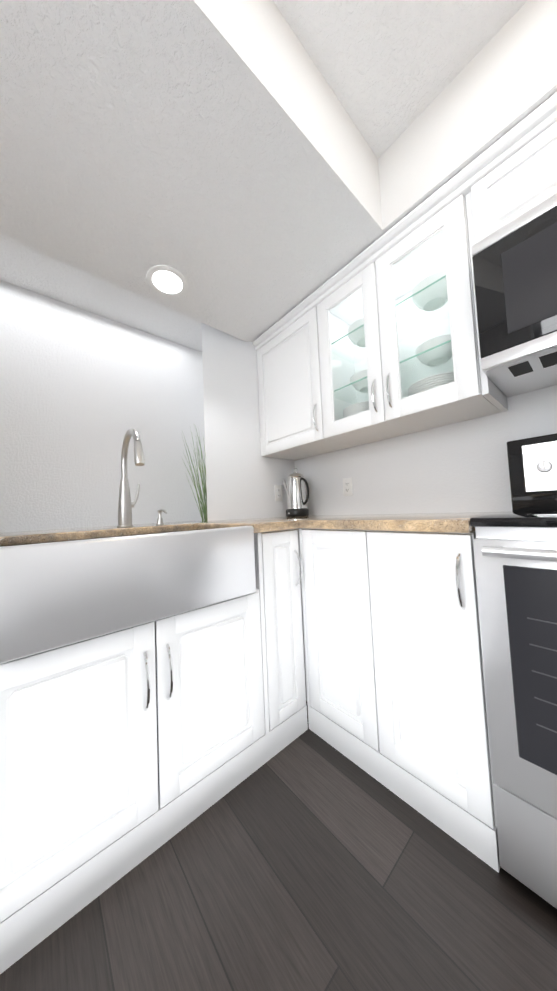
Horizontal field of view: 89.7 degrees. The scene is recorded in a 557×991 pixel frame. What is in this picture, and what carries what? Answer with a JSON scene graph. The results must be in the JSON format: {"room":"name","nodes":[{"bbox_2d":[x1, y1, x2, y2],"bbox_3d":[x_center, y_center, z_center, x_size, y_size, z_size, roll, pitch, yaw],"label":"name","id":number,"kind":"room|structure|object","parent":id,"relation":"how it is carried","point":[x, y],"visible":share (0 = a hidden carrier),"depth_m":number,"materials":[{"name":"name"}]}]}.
{"room":"kitchen","nodes":[
{"label":"kitchen","id":0,"kind":"room"},
{"bbox_2d":[0,532,11,546],"bbox_3d":[-1.092,0.143,0.519,0.811,0.036,0.478,0,-4,-41],"label":"countertop","id":1,"kind":"structure","parent":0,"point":[5,537],"depth_m":0.99,"materials":[{"name":"beige stone"}]},
{"bbox_2d":[0,280,206,532],"bbox_3d":[-0.889,-0.113,2.471,3.685,2.480,0.120,0,-4,-41],"label":"wall","id":2,"kind":"structure","parent":0,"point":[82,391],"depth_m":2.01,"materials":[{"name":"white paint"}]},
{"bbox_2d":[201,323,294,520],"bbox_3d":[0.260,-0.168,2.394,1.810,2.480,0.185,0,-4,-41],"label":"wall","id":3,"kind":"structure","parent":0,"point":[243,477],"depth_m":1.92,"materials":[{"name":"white paint"}]},
{"bbox_2d":[274,485,282,500],"bbox_3d":[0.002,-0.017,2.027,0.070,0.115,0.010,0,-4,-41],"label":"electrical outlet","id":4,"kind":"object","parent":3,"relation":"attached to","point":[278,493],"visible":1,"depth_m":2.02,"materials":[{"name":"white plastic"}]},
{"bbox_2d":[0,701,556,990],"bbox_3d":[-1.905,1.016,-1.214,10.050,0.060,6.050,0,-4,-41],"label":"floor","id":5,"kind":"structure","parent":0,"point":[308,860],"depth_m":0.67,"materials":[{"name":"wood"}]},
{"bbox_2d":[0,588,267,973],"bbox_3d":[-0.558,0.718,1.062,0.792,0.648,0.623,0,-4,-41],"label":"base cabinet","id":6,"kind":"object","parent":5,"relation":"on","point":[123,752],"depth_m":0.75,"materials":[{"name":"white wood"}]},
{"bbox_2d":[182,427,207,520],"bbox_3d":[-0.580,0.228,2.255,0.370,1.748,0.407,0,-4,-41],"label":"potted plant","id":7,"kind":"object","parent":5,"relation":"on","point":[204,509],"visible":0.23,"depth_m":2.25,"materials":[{"name":"green plant"}]},
{"bbox_2d":[254,528,311,760],"bbox_3d":[-0.147,0.603,1.381,0.252,0.872,0.695,0,-4,-41],"label":"base cabinet","id":8,"kind":"object","parent":5,"relation":"on","point":[279,555],"depth_m":1.16,"materials":[{"name":"white wood"}]},
{"bbox_2d":[12,521,195,545],"bbox_3d":[-0.835,0.179,1.434,2.399,0.036,0.570,0,-4,-41],"label":"countertop","id":9,"kind":"structure","parent":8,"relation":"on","point":[69,534],"depth_m":1.20,"materials":[{"name":"beige stone"}]},
{"bbox_2d":[0,526,255,663],"bbox_3d":[-0.532,0.258,1.034,0.750,0.250,0.552,0,-4,-41],"label":"farmhouse sink","id":10,"kind":"object","parent":9,"relation":"in","point":[53,595],"visible":1,"depth_m":0.74,"materials":[{"name":"silver metal"}]},
{"bbox_2d":[117,428,144,527],"bbox_3d":[-0.642,-0.077,1.252,0.098,0.438,0.314,0,-4,-41],"label":"pull-down faucet","id":11,"kind":"object","parent":9,"relation":"on","point":[125,505],"visible":1,"depth_m":1.31,"materials":[{"name":"silver metal"}]},
{"bbox_2d":[156,509,166,524],"bbox_3d":[-0.569,0.105,1.374,0.042,0.080,0.113,0,-4,-41],"label":"soap dispenser pump","id":12,"kind":"object","parent":9,"relation":"on","point":[160,520],"visible":1,"depth_m":1.39,"materials":[{"name":"silver metal"}]},
{"bbox_2d":[196,512,501,532],"bbox_3d":[0.290,0.122,1.297,0.878,0.036,1.116,0,-4,-41],"label":"countertop","id":13,"kind":"structure","parent":8,"relation":"on","point":[458,522],"depth_m":1.09,"materials":[{"name":"beige stone"}]},
{"bbox_2d":[283,468,308,516],"bbox_3d":[0.119,-0.023,1.931,0.157,0.331,0.248,0,-4,-41],"label":"kettle","id":14,"kind":"object","parent":13,"relation":"on","point":[297,497],"visible":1,"depth_m":1.87,"materials":[{"name":"silver metal"}]},
{"bbox_2d":[300,528,399,797],"bbox_3d":[0.442,0.572,1.279,0.658,0.872,0.416,0,-4,-41],"label":"base cabinet","id":15,"kind":"object","parent":5,"relation":"on","point":[346,593],"depth_m":1.06,"materials":[{"name":"white wood"}]},
{"bbox_2d":[384,531,499,872],"bbox_3d":[0.647,0.553,1.086,0.601,0.872,0.386,0,-4,-41],"label":"base cabinet","id":16,"kind":"object","parent":5,"relation":"on","point":[443,761],"depth_m":0.82,"materials":[{"name":"white wood"}]},
{"bbox_2d":[470,433,556,908],"bbox_3d":[0.993,0.353,0.627,0.691,1.192,0.776,0,-4,-41],"label":"range","id":17,"kind":"object","parent":5,"relation":"on","point":[515,552],"visible":1,"depth_m":0.68,"materials":[{"name":"silver metal"}]},
{"bbox_2d":[0,0,556,351],"bbox_3d":[-2.513,-1.322,-1.490,8.770,0.330,5.990,0,-4,-41],"label":"ceiling","id":18,"kind":"structure","parent":0,"point":[139,139],"depth_m":0.96,"materials":[{"name":"white paint"}]},
{"bbox_2d":[146,265,187,296],"bbox_3d":[-0.567,-1.089,1.432,0.196,0.007,0.196,0,-4,-41],"label":"recessed light","id":19,"kind":"object","parent":18,"relation":"in","point":[164,280],"visible":1,"depth_m":1.42,"materials":[{"name":"white plastic"}]},
{"bbox_2d":[191,0,556,230],"bbox_3d":[0.680,-1.396,-0.146,1.445,0.329,2.390,0,-4,-41],"label":"wall","id":20,"kind":"structure","parent":0,"point":[503,79],"depth_m":0.93,"materials":[{"name":"white paint"}]},
{"bbox_2d":[294,385,556,514],"bbox_3d":[1.425,-0.305,0.754,0.120,2.480,4.120,0,-4,-41],"label":"wall","id":21,"kind":"structure","parent":0,"point":[462,466],"depth_m":1.40,"materials":[{"name":"white paint"}]},
{"bbox_2d":[253,284,372,459],"bbox_3d":[0.188,-0.697,1.835,0.327,0.811,0.629,0,-4,-41],"label":"upper cabinet","id":22,"kind":"object","parent":21,"relation":"attached to","point":[313,385],"depth_m":1.64,"materials":[{"name":"white wood"}]},
{"bbox_2d":[343,477,352,495],"bbox_3d":[0.441,-0.054,1.788,0.010,0.115,0.070,0,-4,-41],"label":"electrical outlet","id":23,"kind":"object","parent":21,"relation":"attached to","point":[347,487],"visible":1,"depth_m":1.78,"materials":[{"name":"white plastic"}]},
{"bbox_2d":[461,92,556,259],"bbox_3d":[0.956,-1.028,0.950,0.327,0.309,0.426,0,-4,-41],"label":"upper cabinet","id":24,"kind":"object","parent":21,"relation":"attached to","point":[518,172],"depth_m":0.91,"materials":[{"name":"white wood"}]},
{"bbox_2d":[471,193,556,396],"bbox_3d":[1.040,-0.655,0.768,0.437,0.433,0.754,0,-4,-41],"label":"over-the-range microwave","id":25,"kind":"object","parent":24,"relation":"attached to","point":[515,270],"visible":1,"depth_m":0.87,"materials":[{"name":"silver metal"}]}
]}

